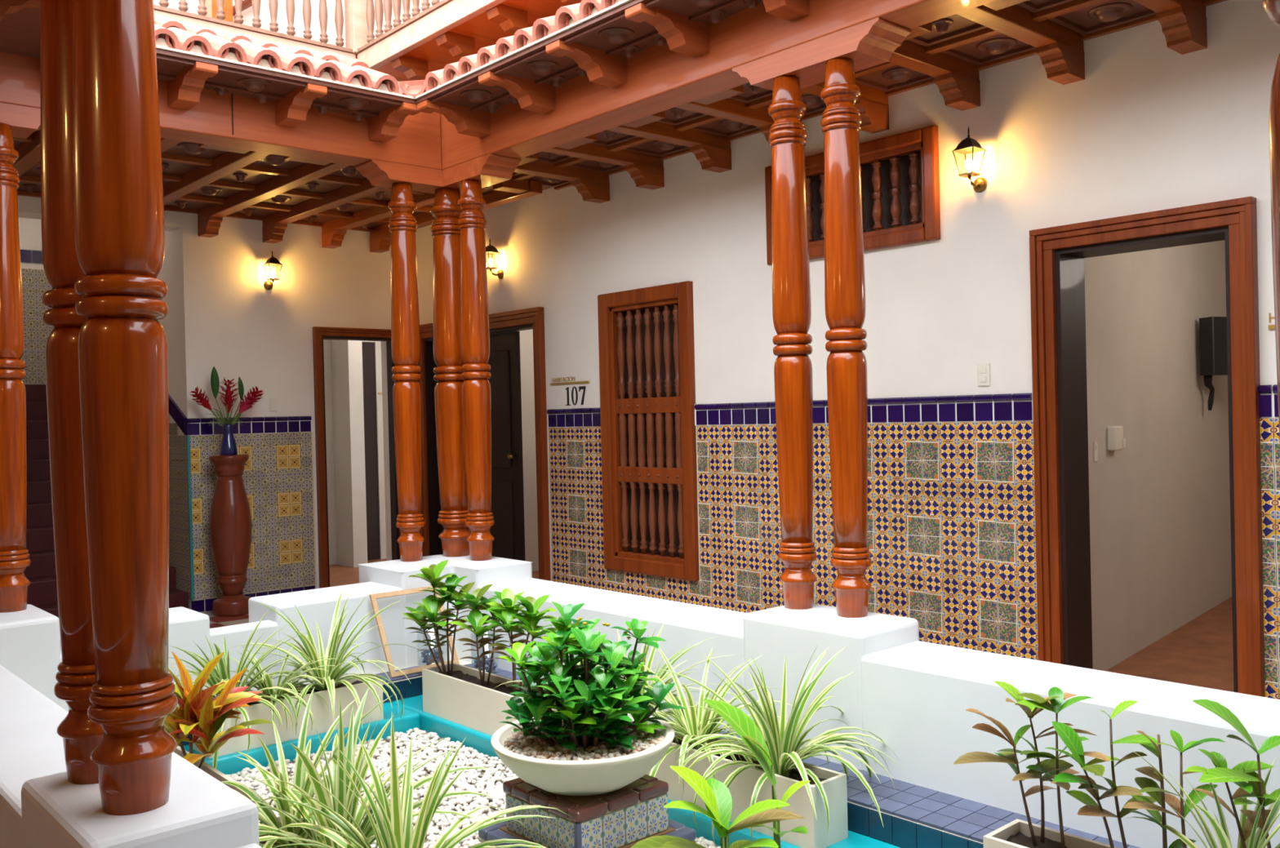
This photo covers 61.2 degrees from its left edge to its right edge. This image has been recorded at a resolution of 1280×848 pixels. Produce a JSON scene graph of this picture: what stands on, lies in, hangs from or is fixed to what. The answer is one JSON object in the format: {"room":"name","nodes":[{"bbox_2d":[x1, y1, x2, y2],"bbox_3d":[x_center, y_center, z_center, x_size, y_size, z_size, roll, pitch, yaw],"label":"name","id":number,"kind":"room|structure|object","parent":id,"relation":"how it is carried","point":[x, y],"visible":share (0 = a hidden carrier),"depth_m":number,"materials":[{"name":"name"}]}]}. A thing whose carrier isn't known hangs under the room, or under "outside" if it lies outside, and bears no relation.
{"room":"interior courtyard","nodes":[
{"label":"interior courtyard","id":0,"kind":"room"},
{"bbox_2d":[18,217,53,384],"bbox_3d":[-6.608,-1.196,11.118,1.270,5.600,0.230,-2,1,-42],"label":"wall","id":1,"kind":"structure","parent":0,"point":[35,283],"depth_m":11.26,"materials":[{"name":"white paint"}]},
{"bbox_2d":[156,231,190,599],"bbox_3d":[-4.839,-1.232,10.221,0.220,5.600,3.522,-2,1,-42],"label":"wall","id":2,"kind":"structure","parent":0,"point":[177,456],"depth_m":9.05,"materials":[{"name":"white paint"}]},
{"bbox_2d":[17,0,393,612],"bbox_3d":[-4.459,-1.427,8.343,5.700,6.000,0.278,-2,1,-42],"label":"wall","id":3,"kind":"structure","parent":0,"point":[225,318],"depth_m":9.29,"materials":[{"name":"white paint"}]},
{"bbox_2d":[262,250,282,289],"bbox_3d":[-3.148,-1.319,9.251,0.124,0.330,0.162,-2,1,-42],"label":"wall lantern","id":4,"kind":"object","parent":3,"relation":"attached to","point":[272,261],"visible":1,"depth_m":9.23,"materials":[{"name":"gold metal"}]},
{"bbox_2d":[312,326,400,588],"bbox_3d":[-2.559,0.324,9.891,0.875,2.385,0.155,-2,1,-42],"label":"door frame","id":5,"kind":"structure","parent":3,"relation":"in","point":[319,333],"depth_m":9.64,"materials":[{"name":"brown wood"}]},
{"bbox_2d":[323,339,386,564],"bbox_3d":[-3.258,0.068,11.859,2.900,2.900,0.150,-2,1,-42],"label":"wall","id":6,"kind":"structure","parent":0,"point":[326,343],"depth_m":11.70,"materials":[{"name":"grey paint"}]},
{"bbox_2d":[330,339,367,567],"bbox_3d":[-3.123,0.241,11.609,0.160,2.550,0.400,-2,1,-42],"label":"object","id":7,"kind":"structure","parent":6,"relation":"attached to","point":[347,380],"depth_m":11.49,"materials":[{"name":"grey paint"}]},
{"bbox_2d":[361,342,380,560],"bbox_3d":[-3.027,0.301,12.021,0.210,2.420,0.050,-2,1,-42],"label":"door","id":8,"kind":"structure","parent":6,"relation":"attached to","point":[368,348],"depth_m":12.02,"materials":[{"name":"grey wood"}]},
{"bbox_2d":[356,0,582,104],"bbox_3d":[-1.332,-2.635,4.788,5.700,0.220,9.270,-2,1,-42],"label":"fascia beam","id":9,"kind":"structure","parent":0,"point":[502,20],"depth_m":7.40,"materials":[{"name":"brown wood"}]},
{"bbox_2d":[204,0,232,22],"bbox_3d":[-3.264,-3.391,8.361,0.160,1.330,0.160,-2,1,-42],"label":"post","id":10,"kind":"object","parent":9,"relation":"on","point":[211,5],"visible":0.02,"depth_m":8.32,"materials":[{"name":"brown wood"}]},
{"bbox_2d":[232,0,252,22],"bbox_3d":[-3.637,-3.169,8.788,1.140,0.897,0.067,-2,1,-42],"label":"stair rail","id":11,"kind":"object","parent":9,"relation":"on","point":[246,4],"visible":0.02,"depth_m":9.05,"materials":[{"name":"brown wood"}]},
{"bbox_2d":[153,0,506,70],"bbox_3d":[-1.260,-3.260,3.837,4.570,1.300,7.740,-2,1,-42],"label":"gallery railing","id":12,"kind":"object","parent":9,"relation":"on","point":[444,15],"visible":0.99,"depth_m":7.68,"materials":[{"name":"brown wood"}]},
{"bbox_2d":[519,328,538,571],"bbox_3d":[-1.063,0.022,10.935,2.250,2.900,0.150,-2,1,-42],"label":"wall","id":13,"kind":"structure","parent":0,"point":[526,359],"depth_m":10.79,"materials":[{"name":"grey paint"}]},
{"bbox_2d":[183,694,903,847],"bbox_3d":[-0.335,1.778,3.981,2.630,0.360,5.430,-2,1,-42],"label":"basin","id":14,"kind":"object","parent":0,"point":[413,716],"visible":0.09,"depth_m":5.51,"materials":[{"name":"tile"}]},
{"bbox_2d":[173,746,189,757],"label":"planter","id":15,"kind":"object","parent":14,"relation":"on","point":[178,750],"depth_m":4.66,"materials":[{"name":"ceramic"}]},
{"bbox_2d":[193,759,256,804],"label":"planter","id":16,"kind":"object","parent":14,"relation":"on","point":[212,771],"depth_m":4.33,"materials":[{"name":"ceramic"}]},
{"bbox_2d":[164,651,272,768],"bbox_3d":[-1.827,1.184,4.399,0.556,0.522,0.626,-2,1,-42],"label":"croton","id":17,"kind":"object","parent":16,"relation":"on","point":[200,715],"visible":0.74,"depth_m":4.40,"materials":[{"name":"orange plant"}]},
{"bbox_2d":[258,815,306,847],"bbox_3d":[-0.906,1.512,3.356,0.200,0.210,1.350,-2,1,-42],"label":"planter","id":18,"kind":"object","parent":14,"relation":"on","point":[277,816],"visible":0.03,"depth_m":3.77,"materials":[{"name":"ceramic"}]},
{"bbox_2d":[221,687,425,847],"bbox_3d":[-1.174,1.312,3.677,0.875,0.741,1.026,-2,1,-42],"label":"spider plant","id":19,"kind":"object","parent":18,"relation":"in","point":[301,779],"visible":0.37,"depth_m":3.72,"materials":[{"name":"green plant"}]},
{"bbox_2d":[234,687,497,847],"bbox_3d":[-0.940,1.266,3.470,0.918,0.742,1.020,-1,0,3],"label":"spider plant","id":20,"kind":"object","parent":18,"relation":"in","point":[332,783],"visible":0.68,"depth_m":3.49,"materials":[{"name":"green plant"}]},
{"bbox_2d":[258,714,567,847],"bbox_3d":[-0.660,1.204,3.202,1.103,0.657,0.920,-1,0,17],"label":"spider plant","id":21,"kind":"object","parent":18,"relation":"in","point":[394,820],"visible":1,"depth_m":3.25,"materials":[{"name":"green plant"}]},
{"bbox_2d":[192,677,383,758],"bbox_3d":[-1.826,1.514,5.668,0.940,0.215,0.223,-2,1,-42],"label":"planter","id":22,"kind":"object","parent":14,"relation":"on","point":[322,722],"visible":0.44,"depth_m":5.62,"materials":[{"name":"ceramic"}]},
{"bbox_2d":[168,608,314,768],"bbox_3d":[-2.042,1.330,5.453,0.799,0.760,0.821,-1,0,-13],"label":"spider plant","id":23,"kind":"object","parent":22,"relation":"in","point":[222,672],"visible":0.37,"depth_m":5.38,"materials":[{"name":"green plant"}]},
{"bbox_2d":[222,645,346,731],"bbox_3d":[-1.890,1.398,5.591,0.714,0.454,0.672,-1,0,-3],"label":"spider plant","id":24,"kind":"object","parent":22,"relation":"in","point":[268,682],"visible":0.58,"depth_m":5.57,"materials":[{"name":"green plant"}]},
{"bbox_2d":[233,591,424,733],"bbox_3d":[-1.641,1.301,5.795,0.924,0.800,0.978,-2,1,-42],"label":"spider plant","id":25,"kind":"object","parent":22,"relation":"in","point":[331,677],"visible":0.88,"depth_m":5.77,"materials":[{"name":"green plant"}]},
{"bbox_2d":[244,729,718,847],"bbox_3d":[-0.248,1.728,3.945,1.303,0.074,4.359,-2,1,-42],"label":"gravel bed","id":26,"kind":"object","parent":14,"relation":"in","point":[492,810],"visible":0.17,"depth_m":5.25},
{"bbox_2d":[226,727,720,847],"bbox_3d":[-0.560,1.685,4.291,1.310,0.051,3.433,-2,1,-42],"label":"gravel","id":27,"kind":"object","parent":26,"relation":"on","point":[462,783],"visible":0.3,"depth_m":5.17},
{"bbox_2d":[490,713,675,795],"bbox_3d":[-0.204,1.210,3.919,0.663,0.178,0.663,-2,1,-44],"label":"bowl","id":28,"kind":"object","parent":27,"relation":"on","point":[554,768],"visible":0.57,"depth_m":3.71,"materials":[{"name":"ceramic"}]},
{"bbox_2d":[497,601,686,750],"bbox_3d":[-0.183,0.908,3.917,0.629,0.516,0.608,-2,1,-42],"label":"shrub","id":29,"kind":"object","parent":28,"relation":"on","point":[587,698],"visible":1,"depth_m":3.85,"materials":[{"name":"green plant"}]},
{"bbox_2d":[478,774,696,847],"bbox_3d":[-0.193,1.494,3.931,0.564,0.391,0.584,-2,1,-42],"label":"plinth","id":30,"kind":"object","parent":27,"relation":"on","point":[633,813],"visible":0.71,"depth_m":3.79,"materials":[{"name":"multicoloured tile"}]},
{"bbox_3d":[0.370,1.578,3.400,0.500,0.205,0.220,-2,1,-42],"label":"planter","id":31,"kind":"object","parent":27,"relation":"on","visible":0},
{"bbox_2d":[630,765,804,847],"bbox_3d":[0.254,1.283,3.298,0.524,0.433,0.339,-2,1,-29],"label":"plant","id":32,"kind":"object","parent":31,"relation":"on","point":[717,797],"visible":1,"depth_m":3.33,"materials":[{"name":"green plant"}]},
{"bbox_2d":[702,699,810,847],"bbox_3d":[0.369,1.204,3.478,0.254,0.584,0.384,-2,1,-42],"label":"plant","id":33,"kind":"object","parent":31,"relation":"on","point":[742,724],"visible":0.82,"depth_m":3.49,"materials":[{"name":"green plant"}]},
{"bbox_2d":[422,662,543,736],"bbox_3d":[-0.832,1.479,5.769,0.210,0.235,0.915,-2,1,-42],"label":"planter","id":34,"kind":"object","parent":14,"relation":"on","point":[460,698],"visible":0.75,"depth_m":5.76,"materials":[{"name":"ceramic"}]},
{"bbox_2d":[402,560,475,675],"bbox_3d":[-1.116,1.086,6.026,0.421,0.626,0.419,-2,1,-42],"label":"leafy shrub","id":35,"kind":"object","parent":34,"relation":"on","point":[430,608],"visible":0.96,"depth_m":6.03,"materials":[{"name":"green plant"}]},
{"bbox_2d":[448,584,516,686],"bbox_3d":[-0.824,1.127,5.742,0.305,0.534,0.375,-1,0,21],"label":"leafy shrub","id":36,"kind":"object","parent":34,"relation":"in","point":[476,618],"visible":0.81,"depth_m":5.72,"materials":[{"name":"green plant"}]},
{"bbox_2d":[484,587,557,696],"bbox_3d":[-0.603,1.123,5.503,0.405,0.536,0.342,-1,0,21],"label":"leafy shrub","id":37,"kind":"object","parent":34,"relation":"on","point":[529,619],"visible":0.81,"depth_m":5.50,"materials":[{"name":"green plant"}]},
{"bbox_2d":[169,659,1140,847],"bbox_3d":[-0.342,1.538,3.978,2.628,0.120,5.430,-2,1,-42],"label":"pool tile edge","id":38,"kind":"object","parent":14,"relation":"on","point":[913,815],"visible":0.15,"depth_m":4.07,"materials":[{"name":"blue tile"}]},
{"bbox_2d":[368,586,459,677],"bbox_3d":[-1.359,1.244,6.534,0.490,0.474,0.197,-2,1,-42],"label":"picture frame","id":39,"kind":"object","parent":38,"relation":"on","point":[373,597],"visible":0.62,"depth_m":6.43,"materials":[{"name":"brown wood"}]},
{"bbox_2d":[420,648,443,665],"bbox_3d":[-1.270,1.355,6.603,0.180,0.250,0.180,-2,1,-42],"label":"glass jar","id":40,"kind":"object","parent":38,"relation":"on","point":[428,660],"visible":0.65,"depth_m":6.56,"materials":[{"name":"blue glass"}]},
{"bbox_2d":[474,655,497,672],"bbox_3d":[-0.915,1.348,6.369,0.160,0.250,0.160,-2,1,-42],"label":"glass jar","id":41,"kind":"object","parent":38,"relation":"on","point":[487,660],"visible":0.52,"depth_m":6.36,"materials":[{"name":"glass"}]},
{"bbox_2d":[654,728,711,811],"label":"planter","id":42,"kind":"object","parent":14,"relation":"on","point":[664,773],"depth_m":4.51,"materials":[{"name":"ceramic"}]},
{"bbox_2d":[582,622,726,743],"bbox_3d":[-0.044,1.231,4.846,0.855,0.702,0.812,-2,1,-42],"label":"spider plant","id":43,"kind":"object","parent":42,"relation":"in","point":[661,676],"visible":0.17,"depth_m":4.87,"materials":[{"name":"green plant"}]},
{"bbox_2d":[642,648,790,790],"bbox_3d":[0.188,1.281,4.560,0.876,0.632,0.819,-2,1,-42],"label":"spider plant","id":44,"kind":"object","parent":42,"relation":"in","point":[688,721],"visible":0.52,"depth_m":4.58,"materials":[{"name":"green plant"}]},
{"bbox_2d":[710,742,773,837],"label":"planter","id":45,"kind":"object","parent":14,"relation":"on","point":[743,784],"depth_m":4.25,"materials":[{"name":"ceramic"}]},
{"bbox_2d":[755,761,848,847],"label":"planter","id":46,"kind":"object","parent":14,"relation":"on","point":[833,783],"depth_m":4.05,"materials":[{"name":"ceramic"}]},
{"bbox_2d":[650,646,904,845],"bbox_3d":[0.519,1.218,4.177,0.985,0.727,0.998,-1,0,10],"label":"spider plant","id":47,"kind":"object","parent":46,"relation":"in","point":[783,741],"visible":0.84,"depth_m":4.18,"materials":[{"name":"green plant"}]},
{"bbox_2d":[982,818,1119,847],"bbox_3d":[1.476,1.433,3.175,0.210,0.255,0.910,-2,1,-42],"label":"planter","id":48,"kind":"object","parent":14,"relation":"on","point":[1016,833],"visible":0.96,"depth_m":3.46,"materials":[{"name":"ceramic"}]},
{"bbox_2d":[953,708,1073,846],"bbox_3d":[1.191,1.125,3.484,0.368,0.444,0.193,-1,0,4],"label":"sapling","id":49,"kind":"object","parent":48,"relation":"in","point":[1009,757],"visible":0.96,"depth_m":3.46,"materials":[{"name":"green plant"}]},
{"bbox_2d":[994,680,1095,843],"bbox_3d":[1.296,1.091,3.462,0.309,0.504,0.237,-1,0,27],"label":"sapling","id":50,"kind":"object","parent":48,"relation":"on","point":[1031,712],"visible":0.79,"depth_m":3.46,"materials":[{"name":"green plant"}]},
{"bbox_2d":[1012,686,1109,847],"bbox_3d":[1.324,1.095,3.391,0.282,0.496,0.186,-1,0,26],"label":"sapling","id":51,"kind":"object","parent":48,"relation":"on","point":[1055,706],"visible":0.93,"depth_m":3.41,"materials":[{"name":"green plant"}]},
{"bbox_2d":[1044,720,1142,847],"bbox_3d":[1.375,1.133,3.265,0.262,0.420,0.206,-1,1,36],"label":"sapling","id":52,"kind":"object","parent":48,"relation":"on","point":[1067,734],"visible":0.97,"depth_m":3.29,"materials":[{"name":"green plant"}]},
{"bbox_2d":[1077,700,1157,847],"bbox_3d":[1.447,1.095,3.275,0.262,0.494,0.125,-1,0,8],"label":"sapling","id":53,"kind":"object","parent":48,"relation":"on","point":[1094,811],"visible":0.84,"depth_m":3.28,"materials":[{"name":"green plant"}]},
{"bbox_2d":[1128,730,1195,847],"bbox_3d":[1.530,1.121,3.204,0.139,0.437,0.173,-2,1,-42],"label":"sapling","id":54,"kind":"object","parent":48,"relation":"on","point":[1143,782],"visible":0.88,"depth_m":3.21,"materials":[{"name":"green plant"}]},
{"bbox_2d":[1123,729,1225,847],"bbox_3d":[1.565,1.126,3.189,0.298,0.425,0.142,-1,0,3],"label":"sapling","id":55,"kind":"object","parent":48,"relation":"on","point":[1172,801],"visible":0.88,"depth_m":3.17,"materials":[{"name":"green plant"}]},
{"bbox_2d":[1124,746,1279,847],"bbox_3d":[1.632,1.158,2.908,0.600,0.422,0.620,-1,0,22],"label":"spider plant","id":56,"kind":"object","parent":48,"relation":"on","point":[1256,840],"visible":0.91,"depth_m":3.04,"materials":[{"name":"green plant"}]},
{"bbox_2d":[1185,748,1275,847],"bbox_3d":[1.667,1.132,3.035,0.212,0.412,0.181,-1,1,39],"label":"sapling","id":57,"kind":"object","parent":48,"relation":"in","point":[1245,789],"visible":0.74,"depth_m":3.04,"materials":[{"name":"green plant"}]},
{"bbox_2d":[1192,698,1279,847],"bbox_3d":[1.692,1.057,3.005,0.297,0.561,0.133,-1,0,-4],"label":"sapling","id":58,"kind":"object","parent":48,"relation":"on","point":[1217,775],"visible":0.95,"depth_m":3.00,"materials":[{"name":"green plant"}]},
{"bbox_2d":[13,0,1227,253],"bbox_3d":[-0.910,-1.714,4.347,5.700,0.275,10.470,-2,1,-42],"label":"ceiling","id":59,"kind":"structure","parent":0,"point":[213,183],"depth_m":6.73,"materials":[{"name":"brown wood"}]},
{"bbox_2d":[60,558,1233,692],"bbox_3d":[-0.300,1.588,6.454,13.051,0.200,10.938,-1,1,40],"label":"floor","id":60,"kind":"structure","parent":0,"point":[1199,652],"depth_m":6.67,"materials":[{"name":"tile"}]},
{"bbox_2d":[24,384,188,617],"bbox_3d":[-5.335,0.594,9.736,1.230,1.980,3.510,-2,1,-42],"label":"staircase","id":61,"kind":"structure","parent":60,"relation":"on","point":[42,571],"depth_m":9.11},
{"bbox_2d":[208,454,252,616],"bbox_3d":[-3.337,0.898,8.826,0.326,1.290,0.326,-2,0,-22],"label":"pedestal","id":62,"kind":"object","parent":60,"relation":"on","point":[230,524],"visible":0.98,"depth_m":8.72,"materials":[{"name":"red wood"}]},
{"bbox_2d":[219,424,237,455],"bbox_3d":[-3.355,0.128,8.820,0.136,0.250,0.136,-2,1,-42],"label":"flower vase","id":63,"kind":"object","parent":62,"relation":"on","point":[228,446],"visible":1,"depth_m":8.78,"materials":[{"name":"ceramic"}]},
{"bbox_2d":[210,366,226,423],"bbox_3d":[-3.415,-0.208,8.783,0.127,0.519,0.038,-2,0,-19],"label":"leaf","id":64,"kind":"object","parent":63,"relation":"in","point":[215,384],"visible":1,"depth_m":8.78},
{"bbox_2d":[202,404,244,426],"bbox_3d":[-3.375,-0.059,8.812,0.353,0.212,0.209,-2,1,-42],"label":"greenery","id":65,"kind":"object","parent":63,"relation":"in","point":[220,413],"visible":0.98,"depth_m":8.79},
{"bbox_2d":[189,386,222,424],"bbox_3d":[-3.489,-0.126,8.743,0.298,0.364,0.138,-2,1,-42],"label":"flower","id":66,"kind":"object","parent":65,"relation":"in","point":[199,396],"visible":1,"depth_m":8.70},
{"bbox_2d":[217,378,240,423],"bbox_3d":[-3.341,-0.162,8.792,0.201,0.421,0.199,-2,1,-42],"label":"flower","id":67,"kind":"object","parent":65,"relation":"in","point":[228,399],"visible":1,"depth_m":8.78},
{"bbox_2d":[231,392,256,424],"bbox_3d":[-3.248,-0.107,8.857,0.229,0.311,0.136,-2,1,-42],"label":"flower","id":68,"kind":"object","parent":65,"relation":"in","point":[246,405],"visible":1,"depth_m":8.85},
{"bbox_2d":[232,386,264,424],"bbox_3d":[-3.263,-0.134,8.941,0.319,0.366,0.137,-2,1,-42],"label":"flower","id":69,"kind":"object","parent":65,"relation":"on","point":[255,393],"visible":0.68,"depth_m":8.96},
{"bbox_2d":[231,377,244,423],"bbox_3d":[-3.329,-0.171,8.890,0.028,0.440,0.165,-1,1,32],"label":"leaf","id":70,"kind":"object","parent":63,"relation":"in","point":[241,388],"visible":0.97,"depth_m":8.94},
{"bbox_2d":[0,554,532,711],"bbox_3d":[-2.237,1.309,6.123,3.430,0.756,0.850,-2,1,-42],"label":"parapet","id":71,"kind":"object","parent":60,"relation":"on","point":[30,637],"visible":0.36,"depth_m":6.29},
{"bbox_2d":[0,122,31,613],"bbox_3d":[-3.271,-0.288,5.567,0.194,2.496,0.194,-1,1,44],"label":"turned column","id":72,"kind":"structure","parent":71,"relation":"on","point":[14,554],"depth_m":5.51,"materials":[{"name":"brown wood"}]},
{"bbox_2d":[0,102,40,138],"bbox_3d":[-3.449,-1.585,5.534,0.840,0.110,0.240,-2,1,-42],"label":"column capital","id":73,"kind":"object","parent":72,"relation":"on","point":[24,121],"visible":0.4,"depth_m":5.61,"materials":[{"name":"brown wood"}]},
{"bbox_2d":[0,52,441,169],"bbox_3d":[-2.596,-1.871,6.293,3.176,0.410,0.246,-2,1,-42],"label":"beam","id":74,"kind":"structure","parent":73,"relation":"on","point":[233,121],"depth_m":6.49,"materials":[{"name":"brown wood"}]},
{"bbox_2d":[387,182,425,561],"bbox_3d":[-1.548,-0.342,7.175,0.194,2.496,0.194,-2,0,-19],"label":"turned column","id":75,"kind":"structure","parent":71,"relation":"on","point":[405,317],"depth_m":7.10,"materials":[{"name":"brown wood"}]},
{"bbox_2d":[429,187,470,556],"bbox_3d":[-1.282,-0.350,7.392,0.257,2.496,0.257,-1,0,17],"label":"turned column","id":76,"kind":"structure","parent":71,"relation":"on","point":[445,230],"depth_m":7.29,"materials":[{"name":"brown wood"}]},
{"bbox_2d":[354,153,521,194],"bbox_3d":[-1.318,-1.648,7.049,0.760,0.110,0.810,-2,1,-42],"label":"column capital","id":77,"kind":"object","parent":76,"relation":"on","point":[490,169],"visible":0.77,"depth_m":7.07,"materials":[{"name":"brown wood"}]},
{"bbox_2d":[457,179,494,560],"bbox_3d":[-1.081,-0.353,7.136,0.194,2.496,0.194,-2,1,-37],"label":"turned column","id":78,"kind":"structure","parent":71,"relation":"on","point":[474,312],"depth_m":7.06,"materials":[{"name":"brown wood"}]},
{"bbox_2d":[392,0,1279,699],"bbox_3d":[1.223,-1.549,6.411,0.278,6.000,10.720,-2,1,-42],"label":"wall","id":79,"kind":"structure","parent":0,"point":[1149,126],"depth_m":5.89,"materials":[{"name":"white paint"}]},
{"bbox_2d":[417,306,551,581],"bbox_3d":[-1.348,0.292,9.245,0.175,2.400,1.950,-2,1,-42],"label":"door","id":80,"kind":"structure","parent":79,"relation":"in","point":[508,531],"depth_m":9.00,"materials":[{"name":"brown wood"}]},
{"bbox_2d":[485,239,503,279],"bbox_3d":[-1.210,-1.357,8.862,0.162,0.330,0.124,-2,1,-42],"label":"wall lantern","id":81,"kind":"object","parent":79,"relation":"attached to","point":[490,250],"visible":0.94,"depth_m":8.84,"materials":[{"name":"gold metal"}]},
{"bbox_2d":[550,375,589,405],"bbox_3d":[-0.537,-0.255,8.257,0.012,0.226,0.475,-2,1,-42],"label":"room sign","id":82,"kind":"object","parent":79,"relation":"attached to","point":[572,378],"visible":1,"depth_m":8.23,"materials":[{"name":"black metal"}]},
{"bbox_2d":[597,280,699,581],"bbox_3d":[0.091,0.052,7.635,0.175,2.011,0.957,-2,1,-42],"label":"window","id":83,"kind":"structure","parent":79,"relation":"in","point":[646,348],"depth_m":7.62,"materials":[{"name":"brown wood"}]},
{"bbox_2d":[764,124,940,266],"bbox_3d":[1.240,-1.294,6.297,0.175,0.610,1.208,-2,1,-42],"label":"window","id":84,"kind":"structure","parent":79,"relation":"in","point":[900,173],"depth_m":6.08,"materials":[{"name":"brown wood"}]},
{"bbox_2d":[952,126,986,192],"bbox_3d":[1.709,-1.368,5.583,0.162,0.330,0.124,-2,1,-42],"label":"wall lantern","id":85,"kind":"object","parent":79,"relation":"attached to","point":[968,145],"visible":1,"depth_m":5.57,"materials":[{"name":"gold metal"}]},
{"bbox_2d":[958,171,980,177],"bbox_3d":[1.697,-1.283,5.571,0.080,0.010,0.080,-2,1,-42],"label":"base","id":86,"kind":"object","parent":85,"relation":"on","point":[969,174],"depth_m":5.56,"materials":[{"name":"gold metal"}]},
{"bbox_2d":[977,363,990,386],"bbox_3d":[1.792,-0.257,5.641,0.013,0.118,0.072,-2,1,-42],"label":"wall switch","id":87,"kind":"object","parent":79,"relation":"attached to","point":[984,369],"visible":1,"depth_m":5.63,"materials":[{"name":"beige plastic"}]},
{"bbox_2d":[1029,196,1266,697],"bbox_3d":[2.418,0.230,5.114,0.310,2.405,1.020,-2,1,-42],"label":"door frame","id":88,"kind":"structure","parent":79,"relation":"in","point":[1057,254],"depth_m":5.33,"materials":[{"name":"brown wood"}]},
{"bbox_2d":[476,577,1279,847],"bbox_3d":[0.867,1.244,4.891,0.430,0.756,5.180,-2,1,-42],"label":"parapet","id":89,"kind":"object","parent":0,"point":[913,695],"visible":0.55,"depth_m":4.26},
{"bbox_2d":[768,75,817,609],"bbox_3d":[0.721,-0.381,5.111,0.186,2.496,0.186,-1,1,44],"label":"turned column","id":90,"kind":"structure","parent":89,"relation":"on","point":[791,282],"depth_m":5.04,"materials":[{"name":"brown wood"}]},
{"bbox_2d":[732,17,911,90],"bbox_3d":[0.826,-1.684,5.029,0.242,0.110,0.860,-2,1,-42],"label":"column capital","id":91,"kind":"object","parent":90,"relation":"on","point":[873,42],"visible":0.88,"depth_m":4.87,"materials":[{"name":"brown wood"}]},
{"bbox_2d":[440,0,996,170],"bbox_3d":[0.837,-1.944,5.008,0.242,0.410,6.730,-2,1,-42],"label":"beam","id":92,"kind":"structure","parent":91,"relation":"on","point":[660,78],"depth_m":5.64,"materials":[{"name":"brown wood"}]},
{"bbox_2d":[414,0,809,137],"bbox_3d":[0.720,-2.166,4.840,0.879,0.622,5.430,-2,1,-42],"label":"roof","id":93,"kind":"structure","parent":92,"relation":"on","point":[593,38],"depth_m":5.72,"materials":[{"name":"brown wood"}]},
{"bbox_2d":[820,57,871,617],"bbox_3d":[0.929,-0.384,4.878,0.186,2.496,0.186,-1,1,44],"label":"turned column","id":94,"kind":"structure","parent":89,"relation":"on","point":[845,304],"depth_m":4.81,"materials":[{"name":"brown wood"}]},
{"bbox_2d":[1084,240,1231,671],"bbox_3d":[3.501,-0.060,7.310,0.149,2.900,4.305,-1,1,41],"label":"wall","id":95,"kind":"structure","parent":0,"point":[1160,531],"depth_m":6.98,"materials":[{"name":"grey paint"}]},
{"bbox_2d":[1093,441,1097,462],"bbox_3d":[2.579,0.156,6.120,0.013,0.115,0.050,-1,1,41],"label":"wall switch","id":96,"kind":"object","parent":95,"relation":"attached to","point":[1095,443],"visible":1,"depth_m":6.11,"materials":[{"name":"beige plastic"}]},
{"bbox_2d":[1106,426,1125,450],"bbox_3d":[2.777,0.083,6.320,0.144,0.140,0.066,-2,1,-42],"label":"wall box","id":97,"kind":"object","parent":95,"relation":"attached to","point":[1116,442],"visible":1,"depth_m":6.28,"materials":[{"name":"beige plastic"}]},
{"bbox_2d":[1199,316,1227,410],"bbox_3d":[4.259,-0.431,7.840,0.589,0.664,0.262,-2,0,-21],"label":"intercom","id":98,"kind":"object","parent":95,"relation":"attached to","point":[1212,330],"visible":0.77,"depth_m":7.65,"materials":[{"name":"black plastic"}]},
{"bbox_2d":[1262,0,1279,442],"bbox_3d":[0.523,-0.342,0.725,0.186,2.496,0.186,-1,0,-1],"label":"turned column","id":99,"kind":"structure","parent":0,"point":[1272,7],"depth_m":0.76,"materials":[{"name":"brown wood"}]},
{"bbox_3d":[0.433,-1.641,0.690,0.240,0.110,0.820,-2,1,-42],"label":"column capital","id":100,"kind":"object","parent":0,"visible":0},
{"bbox_3d":[-1.457,-1.872,2.805,0.240,0.410,6.488,-2,1,-42],"label":"beam","id":101,"kind":"structure","parent":100,"relation":"on","visible":0},
{"bbox_2d":[0,0,39,29],"bbox_3d":[-1.400,-2.016,3.287,0.533,0.447,4.930,-2,1,-42],"label":"roof","id":102,"kind":"structure","parent":101,"relation":"on","point":[24,13],"depth_m":5.01,"materials":[{"name":"brown wood"}]},
{"bbox_2d":[0,13,419,142],"bbox_3d":[-2.545,-2.097,6.089,2.513,0.622,0.876,-2,1,-42],"label":"roof","id":103,"kind":"structure","parent":101,"relation":"on","point":[192,59],"depth_m":6.15,"materials":[{"name":"brown wood"}]},
{"bbox_2d":[398,80,426,97],"bbox_3d":[-1.353,-2.191,7.042,0.170,0.400,0.980,-1,0,3],"label":"tile","id":104,"kind":"structure","parent":103,"relation":"on","point":[415,88],"depth_m":6.69,"materials":[{"name":"ceramic"}]},
{"bbox_3d":[-0.307,1.621,3.018,4.680,0.188,7.750,-2,1,-42],"label":"floor","id":105,"kind":"structure","parent":0,"visible":0},
{"bbox_2d":[0,664,262,847],"bbox_3d":[-1.293,1.312,2.780,0.395,0.756,6.000,-2,1,-42],"label":"parapet","id":106,"kind":"object","parent":105,"relation":"on","point":[40,808],"visible":0.77,"depth_m":2.74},
{"bbox_2d":[40,0,103,784],"bbox_3d":[-1.473,-0.311,2.877,0.205,2.496,0.205,-1,0,8],"label":"turned column","id":107,"kind":"structure","parent":106,"relation":"on","point":[75,677],"depth_m":2.79,"materials":[{"name":"brown wood"}]},
{"bbox_2d":[72,0,177,815],"bbox_3d":[-1.267,-0.314,2.645,0.205,2.496,0.205,-1,0,-1],"label":"turned column","id":108,"kind":"structure","parent":106,"relation":"on","point":[119,229],"depth_m":2.57,"materials":[{"name":"brown wood"}]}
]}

